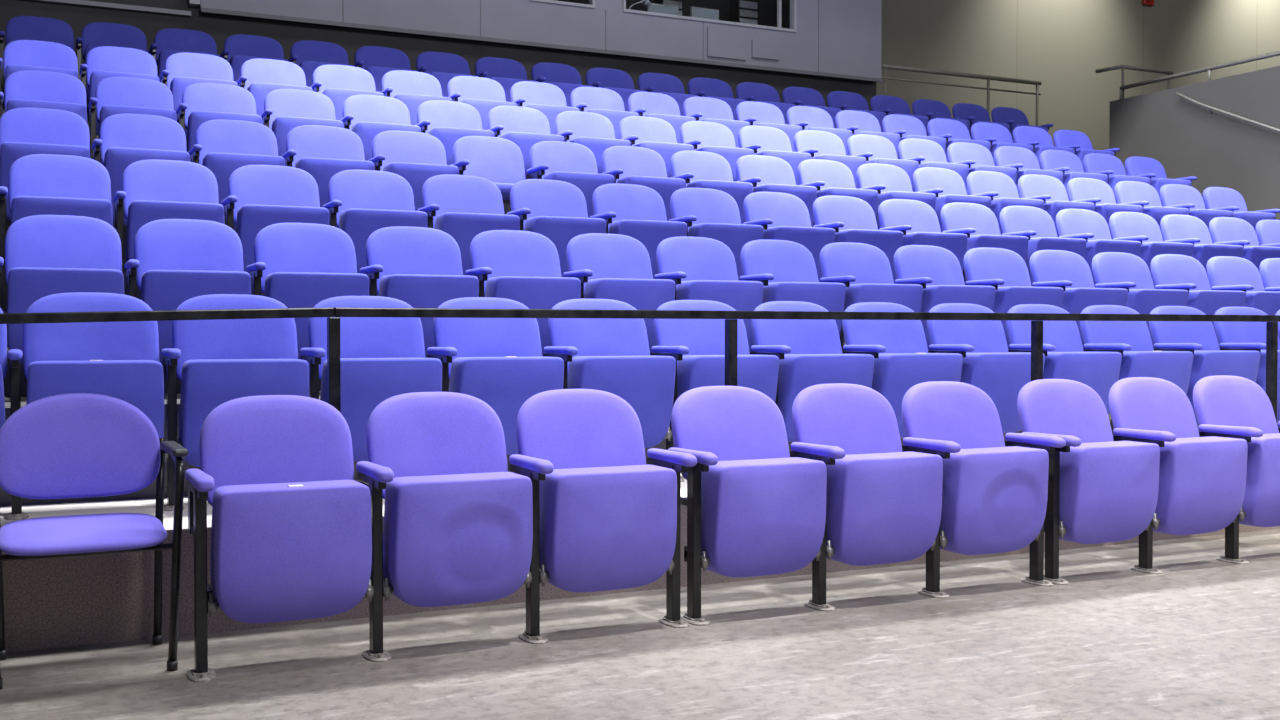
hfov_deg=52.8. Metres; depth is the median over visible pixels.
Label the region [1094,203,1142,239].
seat cushion
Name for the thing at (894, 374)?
seat cushion
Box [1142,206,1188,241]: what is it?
seat cushion
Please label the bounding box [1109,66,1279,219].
wall
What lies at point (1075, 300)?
seat cushion
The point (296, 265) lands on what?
seat
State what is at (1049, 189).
seat
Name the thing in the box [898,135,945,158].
seat cushion
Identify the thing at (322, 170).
seat cushion
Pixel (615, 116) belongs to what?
seat cushion
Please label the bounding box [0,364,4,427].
seat cushion
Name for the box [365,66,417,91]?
seat cushion
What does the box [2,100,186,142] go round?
platform
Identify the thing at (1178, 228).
seat
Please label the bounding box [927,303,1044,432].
seat
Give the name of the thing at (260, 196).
seat
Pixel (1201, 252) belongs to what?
seat cushion
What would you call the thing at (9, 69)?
seat cushion
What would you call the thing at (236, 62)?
seat cushion
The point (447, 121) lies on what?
seat
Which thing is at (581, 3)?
window
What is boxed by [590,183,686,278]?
seat
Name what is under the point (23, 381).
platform
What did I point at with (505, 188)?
seat cushion
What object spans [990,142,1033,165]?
seat cushion
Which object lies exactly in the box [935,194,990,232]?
seat cushion
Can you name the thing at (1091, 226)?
seat
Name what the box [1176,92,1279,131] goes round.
stair handrail
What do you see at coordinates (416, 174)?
seat cushion
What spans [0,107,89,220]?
seat
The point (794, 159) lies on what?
seat cushion
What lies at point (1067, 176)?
seat cushion
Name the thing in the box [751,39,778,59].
wall panel
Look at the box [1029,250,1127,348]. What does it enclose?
seat
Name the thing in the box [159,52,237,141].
seat
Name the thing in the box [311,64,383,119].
seat
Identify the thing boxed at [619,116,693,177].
seat
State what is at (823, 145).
seat
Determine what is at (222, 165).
seat cushion
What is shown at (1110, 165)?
seat
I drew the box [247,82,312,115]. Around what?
seat cushion
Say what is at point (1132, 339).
seat
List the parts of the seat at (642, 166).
armrest, leg, backrest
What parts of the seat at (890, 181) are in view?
armrest, backrest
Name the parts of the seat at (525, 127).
armrest, leg, backrest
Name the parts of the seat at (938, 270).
armrest, backrest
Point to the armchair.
(70, 445)
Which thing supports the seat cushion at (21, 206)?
on the seat at (39, 184)
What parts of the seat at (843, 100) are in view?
armrest, backrest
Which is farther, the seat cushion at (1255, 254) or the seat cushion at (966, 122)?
the seat cushion at (966, 122)
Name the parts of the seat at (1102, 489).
armrest, foot plate, leg, backrest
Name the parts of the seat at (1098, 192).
armrest, backrest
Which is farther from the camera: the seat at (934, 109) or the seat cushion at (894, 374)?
the seat at (934, 109)
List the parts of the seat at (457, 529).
leg, armrest, foot plate, backrest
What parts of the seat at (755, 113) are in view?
armrest, backrest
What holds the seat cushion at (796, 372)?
on the seat at (809, 352)
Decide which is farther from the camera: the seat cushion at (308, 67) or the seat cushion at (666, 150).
the seat cushion at (308, 67)
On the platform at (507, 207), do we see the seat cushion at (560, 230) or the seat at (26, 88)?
the seat at (26, 88)
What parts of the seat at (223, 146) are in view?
leg, armrest, backrest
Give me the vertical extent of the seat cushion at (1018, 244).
0.433 m
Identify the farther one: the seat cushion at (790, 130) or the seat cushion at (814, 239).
the seat cushion at (790, 130)
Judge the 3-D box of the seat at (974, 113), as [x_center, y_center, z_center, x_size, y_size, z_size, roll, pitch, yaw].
[3.708,-2.424,14.152,0.552,0.844,0.486,-1,1,-26]
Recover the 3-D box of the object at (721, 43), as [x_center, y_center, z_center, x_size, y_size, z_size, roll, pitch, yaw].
[0.969,-3.526,14.383,0.490,0.320,0.025,-1,1,-26]
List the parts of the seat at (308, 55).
armrest, backrest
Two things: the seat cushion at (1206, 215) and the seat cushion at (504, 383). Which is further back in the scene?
the seat cushion at (1206, 215)
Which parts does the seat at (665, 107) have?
armrest, backrest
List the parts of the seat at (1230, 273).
armrest, backrest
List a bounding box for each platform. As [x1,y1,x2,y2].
[0,391,1278,505]
[0,474,1279,652]
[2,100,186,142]
[3,311,752,396]
[6,204,510,241]
[7,242,378,298]
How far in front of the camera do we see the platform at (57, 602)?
4.47 m
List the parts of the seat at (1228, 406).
leg, armrest, foot plate, backrest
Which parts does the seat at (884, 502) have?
leg, armrest, foot plate, backrest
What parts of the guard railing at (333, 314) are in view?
post, rail, post, post, post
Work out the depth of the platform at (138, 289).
7.06 m
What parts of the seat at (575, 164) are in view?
leg, armrest, backrest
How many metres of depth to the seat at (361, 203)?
7.39 m
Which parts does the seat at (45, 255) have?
leg, armrest, backrest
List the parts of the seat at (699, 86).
armrest, backrest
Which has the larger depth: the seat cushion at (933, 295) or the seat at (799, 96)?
the seat at (799, 96)
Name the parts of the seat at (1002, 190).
armrest, backrest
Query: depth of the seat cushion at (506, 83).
11.54 m
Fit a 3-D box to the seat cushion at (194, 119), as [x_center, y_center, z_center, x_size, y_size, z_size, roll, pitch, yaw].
[-2.839,-1.452,8.812,0.480,0.433,0.314,-1,1,-26]
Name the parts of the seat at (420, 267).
armrest, leg, backrest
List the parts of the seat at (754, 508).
armrest, leg, foot plate, backrest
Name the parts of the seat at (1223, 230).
armrest, backrest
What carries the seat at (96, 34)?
on the platform at (3, 108)
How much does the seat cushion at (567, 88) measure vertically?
0.433 m
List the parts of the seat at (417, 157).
armrest, leg, backrest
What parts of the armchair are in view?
leg frame, backrest, seat, leg frame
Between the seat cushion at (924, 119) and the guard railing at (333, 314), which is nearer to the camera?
the guard railing at (333, 314)
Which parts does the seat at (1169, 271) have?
armrest, backrest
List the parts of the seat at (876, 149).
armrest, backrest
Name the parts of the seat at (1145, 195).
armrest, backrest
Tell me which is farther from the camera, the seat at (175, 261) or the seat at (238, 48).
the seat at (238, 48)
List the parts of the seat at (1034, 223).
armrest, backrest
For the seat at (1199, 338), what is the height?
0.850 m
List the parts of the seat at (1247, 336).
leg, armrest, backrest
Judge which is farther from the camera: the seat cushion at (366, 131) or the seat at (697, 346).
the seat cushion at (366, 131)
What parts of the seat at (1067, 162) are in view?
armrest, backrest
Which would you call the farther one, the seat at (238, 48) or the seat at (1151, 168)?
the seat at (1151, 168)
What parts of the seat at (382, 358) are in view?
leg, armrest, backrest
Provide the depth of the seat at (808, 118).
12.15 m
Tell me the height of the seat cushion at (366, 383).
0.433 m
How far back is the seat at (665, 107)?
11.42 m
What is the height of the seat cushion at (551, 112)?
0.433 m
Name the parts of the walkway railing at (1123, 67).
post, rail, post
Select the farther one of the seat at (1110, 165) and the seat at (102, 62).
the seat at (1110, 165)
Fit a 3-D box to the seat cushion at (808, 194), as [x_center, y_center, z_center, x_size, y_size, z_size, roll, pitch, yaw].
[1.045,-1.068,9.565,0.480,0.433,0.314,-1,1,-26]
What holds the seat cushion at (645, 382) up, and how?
on the seat at (613, 356)
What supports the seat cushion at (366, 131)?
on the seat at (367, 116)
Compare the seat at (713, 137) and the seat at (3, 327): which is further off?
the seat at (713, 137)
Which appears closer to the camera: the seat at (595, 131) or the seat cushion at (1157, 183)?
the seat at (595, 131)
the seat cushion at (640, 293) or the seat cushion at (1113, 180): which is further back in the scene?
the seat cushion at (1113, 180)
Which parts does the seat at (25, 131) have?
backrest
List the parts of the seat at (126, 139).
leg, armrest, backrest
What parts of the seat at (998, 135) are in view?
armrest, backrest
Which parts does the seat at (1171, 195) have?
armrest, backrest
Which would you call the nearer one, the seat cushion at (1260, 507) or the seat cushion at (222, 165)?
the seat cushion at (1260, 507)
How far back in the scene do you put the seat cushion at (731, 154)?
10.31 m
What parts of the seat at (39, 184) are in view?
leg, armrest, backrest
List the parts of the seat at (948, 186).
armrest, backrest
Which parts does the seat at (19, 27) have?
leg, armrest, backrest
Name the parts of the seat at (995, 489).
leg, armrest, foot plate, backrest, leg, armrest, foot plate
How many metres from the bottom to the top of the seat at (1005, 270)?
0.850 m
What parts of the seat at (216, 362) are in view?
leg, armrest, foot plate, backrest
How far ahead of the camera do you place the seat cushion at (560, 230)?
7.63 m
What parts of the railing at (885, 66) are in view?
post, rail, rail, post, post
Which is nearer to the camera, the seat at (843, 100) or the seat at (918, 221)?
the seat at (918, 221)
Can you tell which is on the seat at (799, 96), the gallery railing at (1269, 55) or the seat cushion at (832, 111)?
the seat cushion at (832, 111)
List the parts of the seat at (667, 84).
armrest, backrest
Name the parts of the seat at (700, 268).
armrest, leg, backrest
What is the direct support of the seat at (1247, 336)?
on the platform at (57, 602)
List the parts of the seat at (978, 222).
armrest, backrest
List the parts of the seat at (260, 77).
leg, armrest, backrest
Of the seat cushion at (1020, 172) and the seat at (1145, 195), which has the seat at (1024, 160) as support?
the seat cushion at (1020, 172)
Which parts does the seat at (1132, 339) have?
leg, armrest, backrest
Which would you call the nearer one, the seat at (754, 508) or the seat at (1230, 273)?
the seat at (754, 508)
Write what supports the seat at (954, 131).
on the platform
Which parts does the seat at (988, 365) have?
leg, armrest, backrest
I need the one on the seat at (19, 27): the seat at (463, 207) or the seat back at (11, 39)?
the seat back at (11, 39)
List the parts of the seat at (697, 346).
leg, armrest, backrest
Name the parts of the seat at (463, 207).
armrest, leg, backrest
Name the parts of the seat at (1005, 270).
armrest, leg, backrest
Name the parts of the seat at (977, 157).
armrest, backrest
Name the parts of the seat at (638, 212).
armrest, leg, backrest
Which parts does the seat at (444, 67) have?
armrest, backrest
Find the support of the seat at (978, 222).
on the platform at (23, 381)
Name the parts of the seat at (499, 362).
leg, armrest, backrest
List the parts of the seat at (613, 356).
leg, armrest, backrest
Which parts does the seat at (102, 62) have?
leg, armrest, backrest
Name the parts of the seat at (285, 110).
leg, armrest, backrest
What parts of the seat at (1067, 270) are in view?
armrest, backrest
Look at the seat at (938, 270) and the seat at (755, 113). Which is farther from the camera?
the seat at (755, 113)
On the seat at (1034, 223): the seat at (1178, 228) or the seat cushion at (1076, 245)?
the seat cushion at (1076, 245)
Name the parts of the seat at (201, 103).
leg, armrest, backrest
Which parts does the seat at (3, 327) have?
backrest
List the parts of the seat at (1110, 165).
armrest, backrest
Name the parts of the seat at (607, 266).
armrest, leg, backrest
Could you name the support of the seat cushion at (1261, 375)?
on the seat at (1247, 336)
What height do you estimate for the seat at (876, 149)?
0.844 m
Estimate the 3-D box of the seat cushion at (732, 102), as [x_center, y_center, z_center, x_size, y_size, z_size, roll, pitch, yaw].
[0.797,-2.330,12.652,0.480,0.433,0.314,-1,1,-26]
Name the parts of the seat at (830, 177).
armrest, backrest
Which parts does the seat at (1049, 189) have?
armrest, backrest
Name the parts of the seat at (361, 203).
armrest, leg, backrest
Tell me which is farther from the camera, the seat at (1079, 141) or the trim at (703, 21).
the trim at (703, 21)
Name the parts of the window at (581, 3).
pane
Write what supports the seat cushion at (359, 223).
on the seat at (361, 203)
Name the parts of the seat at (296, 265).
leg, armrest, backrest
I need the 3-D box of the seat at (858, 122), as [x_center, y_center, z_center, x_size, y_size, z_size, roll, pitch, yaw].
[2.142,-1.989,12.313,0.552,0.844,0.486,-1,1,-26]
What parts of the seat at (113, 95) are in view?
leg, armrest, backrest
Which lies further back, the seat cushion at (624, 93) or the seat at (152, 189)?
the seat cushion at (624, 93)
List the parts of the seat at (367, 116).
leg, armrest, backrest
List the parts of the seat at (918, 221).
armrest, backrest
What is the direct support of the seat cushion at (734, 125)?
on the seat at (707, 109)
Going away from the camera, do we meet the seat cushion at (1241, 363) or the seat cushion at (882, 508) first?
the seat cushion at (882, 508)
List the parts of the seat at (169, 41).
leg, armrest, backrest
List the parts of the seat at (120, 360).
armrest, leg, foot plate, backrest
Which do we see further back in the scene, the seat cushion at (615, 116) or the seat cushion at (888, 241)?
the seat cushion at (615, 116)
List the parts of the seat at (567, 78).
armrest, backrest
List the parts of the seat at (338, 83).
armrest, backrest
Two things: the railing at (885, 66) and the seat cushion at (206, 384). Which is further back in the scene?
the railing at (885, 66)
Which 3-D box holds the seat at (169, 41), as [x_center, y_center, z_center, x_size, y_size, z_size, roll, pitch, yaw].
[-3.755,-2.348,10.635,0.552,0.844,0.486,-1,1,-26]
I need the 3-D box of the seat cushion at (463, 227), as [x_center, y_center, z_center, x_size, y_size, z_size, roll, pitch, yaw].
[-0.966,-0.629,7.543,0.480,0.433,0.314,-1,1,-26]
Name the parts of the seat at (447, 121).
leg, armrest, backrest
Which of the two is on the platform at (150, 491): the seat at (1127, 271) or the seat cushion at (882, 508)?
the seat at (1127, 271)
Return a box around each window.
[529,0,594,7]
[623,0,796,31]
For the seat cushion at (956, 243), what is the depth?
8.84 m
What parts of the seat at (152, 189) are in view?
leg, armrest, backrest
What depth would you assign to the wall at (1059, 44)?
18.30 m
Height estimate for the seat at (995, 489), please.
0.852 m
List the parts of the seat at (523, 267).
armrest, leg, backrest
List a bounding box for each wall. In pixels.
[0,0,875,110]
[199,0,881,77]
[876,0,1279,149]
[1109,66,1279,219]
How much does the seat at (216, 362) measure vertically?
0.850 m
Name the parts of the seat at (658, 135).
armrest, backrest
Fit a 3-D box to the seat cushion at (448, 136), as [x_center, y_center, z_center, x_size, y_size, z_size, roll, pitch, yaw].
[-1.332,-1.466,9.485,0.480,0.433,0.314,-1,1,-26]
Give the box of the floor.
[0,529,1279,719]
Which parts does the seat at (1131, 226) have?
armrest, backrest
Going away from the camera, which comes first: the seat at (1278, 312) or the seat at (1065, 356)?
the seat at (1065, 356)
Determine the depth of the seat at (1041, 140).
13.34 m
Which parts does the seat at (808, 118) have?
armrest, backrest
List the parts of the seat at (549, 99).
armrest, backrest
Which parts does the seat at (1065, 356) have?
leg, armrest, backrest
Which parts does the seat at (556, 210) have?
armrest, leg, backrest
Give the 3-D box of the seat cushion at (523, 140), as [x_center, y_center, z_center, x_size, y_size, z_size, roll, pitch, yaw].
[-0.833,-1.471,9.718,0.480,0.433,0.314,-1,1,-26]
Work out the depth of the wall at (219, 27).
12.85 m
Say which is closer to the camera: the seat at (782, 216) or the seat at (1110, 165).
the seat at (782, 216)
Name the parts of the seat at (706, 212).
armrest, leg, backrest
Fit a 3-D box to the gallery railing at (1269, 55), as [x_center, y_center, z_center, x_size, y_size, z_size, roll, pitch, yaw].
[6.455,-2.965,12.464,0.042,0.161,4.716,-1,1,-26]
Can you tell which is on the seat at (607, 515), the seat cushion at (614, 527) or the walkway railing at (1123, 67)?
the seat cushion at (614, 527)
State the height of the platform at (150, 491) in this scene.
0.765 m
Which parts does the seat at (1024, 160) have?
armrest, backrest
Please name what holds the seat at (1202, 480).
on the floor
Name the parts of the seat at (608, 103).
armrest, backrest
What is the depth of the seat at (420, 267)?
6.55 m
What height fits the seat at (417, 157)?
0.844 m
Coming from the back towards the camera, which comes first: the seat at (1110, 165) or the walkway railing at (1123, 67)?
the walkway railing at (1123, 67)
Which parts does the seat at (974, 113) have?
armrest, backrest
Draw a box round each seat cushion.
[0,142,89,220]
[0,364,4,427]
[5,64,77,80]
[6,99,86,122]
[7,267,123,363]
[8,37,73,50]
[11,196,112,225]
[26,360,164,437]
[84,43,148,101]
[89,71,159,135]
[98,105,176,163]
[104,147,190,225]
[126,200,224,269]
[140,270,250,363]
[157,49,219,76]
[170,77,237,141]
[179,359,308,466]
[186,111,261,155]
[202,152,284,228]
[210,480,371,622]
[229,55,288,81]
[236,204,328,271]
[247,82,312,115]
[264,272,368,358]
[271,116,343,155]
[295,157,374,206]
[298,61,354,86]
[320,358,441,461]
[321,88,383,119]
[339,208,427,273]
[351,122,420,160]
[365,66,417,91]
[379,274,478,357]
[383,162,458,210]
[383,472,532,606]
[392,93,451,124]
[427,127,494,164]
[429,72,478,96]
[434,212,519,274]
[449,356,563,454]
[460,99,516,129]
[485,276,580,355]
[489,77,536,101]
[493,182,513,199]
[500,132,563,176]
[524,104,579,134]
[524,216,605,276]
[540,465,676,592]
[543,171,613,217]
[549,82,592,106]
[568,137,630,173]
[568,355,675,448]
[584,278,674,352]
[585,109,638,138]
[604,87,646,111]
[608,219,686,278]
[617,176,685,220]
[633,141,693,177]
[645,114,695,143]
[657,92,698,115]
[676,280,762,351]
[677,355,778,401]
[686,180,752,223]
[688,223,762,280]
[695,146,753,181]
[700,118,749,147]
[701,457,826,576]
[709,97,747,119]
[753,184,816,226]
[754,150,810,184]
[755,123,801,151]
[757,101,795,124]
[763,226,834,281]
[763,282,845,335]
[778,354,873,441]
[805,105,841,128]
[805,127,851,155]
[811,154,865,188]
[816,187,877,216]
[826,452,942,565]
[835,229,902,283]
[844,283,922,350]
[851,109,885,131]
[852,131,899,157]
[866,158,918,191]
[872,353,962,437]
[876,191,935,229]
[895,113,928,133]
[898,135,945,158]
[902,232,967,273]
[918,162,968,187]
[921,285,994,350]
[927,117,969,135]
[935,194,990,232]
[940,446,1048,554]
[945,139,990,162]
[960,352,1044,432]
[964,234,1028,284]
[966,165,1016,194]
[969,121,1009,139]
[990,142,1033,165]
[990,197,1043,234]
[993,286,1063,349]
[1009,125,1047,142]
[1015,169,1062,197]
[1026,237,1085,286]
[1033,146,1074,169]
[1043,352,1121,415]
[1044,200,1094,236]
[1059,441,1159,543]
[1062,172,1107,200]
[1062,288,1127,348]
[1075,149,1114,172]
[1084,239,1140,287]
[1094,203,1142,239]
[1107,175,1150,203]
[1118,351,1192,394]
[1126,289,1188,348]
[1140,242,1193,287]
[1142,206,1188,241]
[1150,178,1191,203]
[1153,436,1247,534]
[1187,290,1245,347]
[1187,350,1259,424]
[1189,209,1232,235]
[1192,244,1243,286]
[1233,211,1275,231]
[1239,433,1279,526]
[1242,246,1279,272]
[1244,291,1279,314]
[1256,350,1279,420]
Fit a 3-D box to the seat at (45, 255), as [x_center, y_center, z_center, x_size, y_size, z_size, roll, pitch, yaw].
[-2.647,-0.251,5.872,0.574,0.850,0.476,-1,1,-26]
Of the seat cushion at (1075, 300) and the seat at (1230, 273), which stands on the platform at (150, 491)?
the seat at (1230, 273)
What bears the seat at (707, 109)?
on the platform
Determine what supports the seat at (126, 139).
on the platform at (138, 289)
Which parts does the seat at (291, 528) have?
leg, armrest, foot plate, backrest, number plate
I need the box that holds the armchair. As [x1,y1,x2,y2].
[0,393,188,689]
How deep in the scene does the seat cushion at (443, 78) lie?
11.30 m
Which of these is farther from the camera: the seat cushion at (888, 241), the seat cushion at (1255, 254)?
the seat cushion at (1255, 254)
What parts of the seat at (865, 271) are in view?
armrest, leg, backrest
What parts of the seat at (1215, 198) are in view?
backrest, armrest, armrest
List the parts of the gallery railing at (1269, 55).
post, post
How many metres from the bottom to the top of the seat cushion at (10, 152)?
0.433 m
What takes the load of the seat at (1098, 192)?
on the platform at (138, 289)
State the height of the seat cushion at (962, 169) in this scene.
0.433 m
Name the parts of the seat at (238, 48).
armrest, backrest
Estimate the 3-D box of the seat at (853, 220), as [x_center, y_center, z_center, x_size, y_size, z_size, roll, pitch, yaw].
[1.454,-0.718,8.795,0.552,0.844,0.486,-1,1,-26]
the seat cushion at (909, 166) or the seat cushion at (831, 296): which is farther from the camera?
the seat cushion at (909, 166)
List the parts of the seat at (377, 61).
armrest, backrest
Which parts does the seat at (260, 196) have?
leg, armrest, backrest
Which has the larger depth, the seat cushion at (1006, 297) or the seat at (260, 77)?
the seat at (260, 77)
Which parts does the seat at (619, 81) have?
armrest, backrest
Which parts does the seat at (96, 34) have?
leg, armrest, backrest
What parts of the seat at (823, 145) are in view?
armrest, backrest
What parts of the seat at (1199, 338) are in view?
leg, armrest, backrest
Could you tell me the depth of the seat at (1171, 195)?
11.59 m
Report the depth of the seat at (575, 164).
8.95 m
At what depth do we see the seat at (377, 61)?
11.38 m
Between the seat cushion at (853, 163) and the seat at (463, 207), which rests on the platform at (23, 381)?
the seat at (463, 207)
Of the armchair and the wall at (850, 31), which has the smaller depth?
the armchair
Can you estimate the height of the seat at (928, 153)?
0.844 m
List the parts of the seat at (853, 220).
armrest, backrest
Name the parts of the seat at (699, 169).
armrest, backrest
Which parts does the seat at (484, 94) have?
armrest, backrest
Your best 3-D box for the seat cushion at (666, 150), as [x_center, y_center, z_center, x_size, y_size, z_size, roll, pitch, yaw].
[0.158,-1.481,10.194,0.480,0.433,0.314,-1,1,-26]
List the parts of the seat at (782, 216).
armrest, backrest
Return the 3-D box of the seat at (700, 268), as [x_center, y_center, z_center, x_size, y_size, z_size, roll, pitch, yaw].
[0.358,-0.281,7.239,0.574,0.850,0.476,-1,1,-26]
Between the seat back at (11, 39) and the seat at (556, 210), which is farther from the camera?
the seat back at (11, 39)
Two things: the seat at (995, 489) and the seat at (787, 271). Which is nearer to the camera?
the seat at (995, 489)
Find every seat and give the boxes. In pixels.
[0,16,73,99]
[0,40,77,91]
[0,70,86,122]
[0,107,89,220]
[0,154,112,310]
[0,215,123,400]
[0,308,6,427]
[4,292,167,519]
[75,22,148,101]
[79,46,159,135]
[88,77,176,163]
[92,113,190,225]
[113,159,224,274]
[124,219,250,363]
[149,28,219,76]
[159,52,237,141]
[161,294,308,510]
[176,83,261,155]
[185,395,373,682]
[189,119,284,228]
[220,34,288,81]
[221,165,328,271]
[237,59,312,115]
[246,223,368,358]
[260,89,343,155]
[281,125,374,206]
[288,40,354,86]
[300,296,441,461]
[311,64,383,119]
[323,170,427,273]
[340,94,420,160]
[353,46,417,91]
[356,392,532,661]
[360,226,478,357]
[368,130,458,210]
[382,70,451,124]
[416,52,478,96]
[417,100,494,164]
[417,174,519,274]
[427,297,563,454]
[447,76,516,129]
[451,136,525,199]
[465,230,580,355]
[475,57,536,101]
[488,106,563,176]
[507,179,605,276]
[509,389,696,643]
[510,81,579,134]
[526,141,613,217]
[531,62,592,106]
[543,299,675,448]
[555,111,630,173]
[563,233,674,352]
[570,87,638,138]
[585,68,646,111]
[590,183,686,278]
[601,146,685,220]
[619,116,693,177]
[628,92,695,143]
[637,73,698,115]
[650,300,778,481]
[655,236,762,351]
[668,386,826,625]
[669,188,762,280]
[670,150,752,223]
[680,121,753,181]
[683,97,749,147]
[687,77,747,119]
[735,155,816,226]
[736,82,795,124]
[736,101,801,151]
[738,125,810,184]
[740,239,845,351]
[743,192,834,281]
[750,301,873,441]
[782,87,841,128]
[787,106,851,155]
[789,383,942,611]
[794,130,865,188]
[797,159,877,225]
[813,195,902,283]
[819,242,922,350]
[827,91,885,131]
[835,110,899,157]
[842,302,962,437]
[847,134,918,191]
[857,163,935,229]
[870,95,928,133]
[878,199,967,283]
[882,114,945,158]
[894,245,994,350]
[898,138,968,187]
[902,381,1065,598]
[912,99,969,135]
[913,167,990,232]
[927,118,990,162]
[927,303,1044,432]
[940,202,1028,284]
[947,142,1016,194]
[952,103,1009,139]
[963,247,1063,349]
[967,171,1043,234]
[971,122,1033,165]
[991,107,1052,142]
[994,146,1062,197]
[1000,206,1085,286]
[1006,304,1121,422]
[1013,126,1074,169]
[1017,379,1159,584]
[1018,174,1094,236]
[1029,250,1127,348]
[1040,150,1107,200]
[1053,130,1119,172]
[1056,209,1140,287]
[1067,178,1142,239]
[1080,305,1192,434]
[1083,153,1150,203]
[1092,252,1188,348]
[1109,212,1193,287]
[1109,377,1247,573]
[1114,181,1188,241]
[1125,156,1196,203]
[1149,306,1259,424]
[1151,254,1245,347]
[1160,184,1232,235]
[1160,214,1243,286]
[1193,375,1279,564]
[1203,187,1279,231]
[1207,256,1279,314]
[1209,217,1279,272]
[1214,307,1279,420]
[1256,219,1279,246]
[1260,258,1279,291]
[1276,310,1279,339]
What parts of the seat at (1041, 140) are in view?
armrest, backrest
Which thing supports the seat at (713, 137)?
on the platform at (507, 207)
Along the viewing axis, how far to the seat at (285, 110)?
9.15 m
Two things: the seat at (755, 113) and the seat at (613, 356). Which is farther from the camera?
the seat at (755, 113)
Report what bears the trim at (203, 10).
attached to the wall at (850, 31)
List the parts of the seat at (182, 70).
leg, armrest, backrest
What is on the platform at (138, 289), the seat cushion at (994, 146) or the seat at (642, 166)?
the seat at (642, 166)
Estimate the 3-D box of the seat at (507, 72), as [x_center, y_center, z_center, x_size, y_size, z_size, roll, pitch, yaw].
[-1.244,-2.372,11.760,0.552,0.844,0.486,-1,1,-26]
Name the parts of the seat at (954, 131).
armrest, backrest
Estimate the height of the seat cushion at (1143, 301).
0.433 m
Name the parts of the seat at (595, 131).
armrest, leg, backrest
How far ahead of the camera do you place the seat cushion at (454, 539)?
4.25 m
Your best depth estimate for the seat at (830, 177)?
9.92 m
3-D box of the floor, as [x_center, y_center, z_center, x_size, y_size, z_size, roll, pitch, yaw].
[4.442,0.935,8.386,22.200,0.100,16.820,-1,1,-26]
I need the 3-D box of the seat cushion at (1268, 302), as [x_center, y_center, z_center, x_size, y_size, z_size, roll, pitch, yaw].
[4.380,-0.263,9.098,0.480,0.433,0.314,-1,1,-26]
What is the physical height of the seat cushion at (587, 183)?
0.433 m
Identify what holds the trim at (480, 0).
attached to the wall at (850, 31)
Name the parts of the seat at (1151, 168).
backrest, armrest, armrest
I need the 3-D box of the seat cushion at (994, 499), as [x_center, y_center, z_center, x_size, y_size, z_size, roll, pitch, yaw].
[1.440,0.584,5.348,0.476,0.433,0.257,-1,1,-26]
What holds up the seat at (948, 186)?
on the platform at (138, 289)
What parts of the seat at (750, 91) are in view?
armrest, backrest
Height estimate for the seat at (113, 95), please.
0.844 m
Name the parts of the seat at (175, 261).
leg, armrest, backrest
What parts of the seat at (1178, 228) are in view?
armrest, backrest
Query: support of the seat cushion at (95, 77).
on the seat at (102, 62)
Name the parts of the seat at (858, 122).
armrest, backrest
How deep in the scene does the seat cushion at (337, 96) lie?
9.95 m
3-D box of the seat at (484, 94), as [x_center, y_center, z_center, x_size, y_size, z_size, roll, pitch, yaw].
[-1.326,-1.953,10.643,0.552,0.844,0.486,-1,1,-26]
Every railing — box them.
[0,307,1279,421]
[881,64,1041,125]
[1095,65,1173,98]
[1119,51,1279,98]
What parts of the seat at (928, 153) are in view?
armrest, backrest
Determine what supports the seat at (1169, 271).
on the platform at (150, 491)
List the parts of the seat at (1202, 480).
leg, armrest, foot plate, backrest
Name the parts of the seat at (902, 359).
leg, armrest, backrest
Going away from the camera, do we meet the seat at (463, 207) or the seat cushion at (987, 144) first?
the seat at (463, 207)
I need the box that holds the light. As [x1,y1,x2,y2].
[1142,0,1153,5]
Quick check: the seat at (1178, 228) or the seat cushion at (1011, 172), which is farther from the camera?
the seat cushion at (1011, 172)
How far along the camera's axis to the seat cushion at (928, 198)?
9.91 m
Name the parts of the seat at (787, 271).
armrest, leg, backrest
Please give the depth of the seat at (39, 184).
6.76 m
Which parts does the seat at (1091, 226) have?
armrest, backrest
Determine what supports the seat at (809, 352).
on the platform at (57, 602)
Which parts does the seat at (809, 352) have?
leg, armrest, backrest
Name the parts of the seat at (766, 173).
armrest, backrest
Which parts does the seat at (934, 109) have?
armrest, backrest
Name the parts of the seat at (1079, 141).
armrest, backrest, armrest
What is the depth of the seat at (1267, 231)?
10.76 m
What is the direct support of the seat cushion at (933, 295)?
on the seat at (938, 270)
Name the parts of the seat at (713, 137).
armrest, backrest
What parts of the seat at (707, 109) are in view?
armrest, backrest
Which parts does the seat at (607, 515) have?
leg, armrest, foot plate, backrest, leg, armrest, foot plate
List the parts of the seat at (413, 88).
armrest, backrest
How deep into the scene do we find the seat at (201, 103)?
8.93 m
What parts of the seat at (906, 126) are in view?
armrest, backrest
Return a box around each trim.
[27,0,190,16]
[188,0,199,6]
[201,7,882,81]
[480,0,480,36]
[703,21,703,59]
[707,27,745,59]
[818,0,818,71]
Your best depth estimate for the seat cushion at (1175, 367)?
7.18 m
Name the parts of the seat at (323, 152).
armrest, leg, backrest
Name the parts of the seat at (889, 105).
armrest, backrest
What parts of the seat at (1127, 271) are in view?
armrest, backrest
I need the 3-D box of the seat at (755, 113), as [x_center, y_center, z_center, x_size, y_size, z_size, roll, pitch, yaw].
[1.153,-1.978,11.834,0.552,0.844,0.486,-1,1,-26]
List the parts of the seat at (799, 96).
armrest, backrest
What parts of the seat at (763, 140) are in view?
armrest, backrest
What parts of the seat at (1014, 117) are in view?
armrest, backrest, armrest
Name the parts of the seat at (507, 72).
armrest, backrest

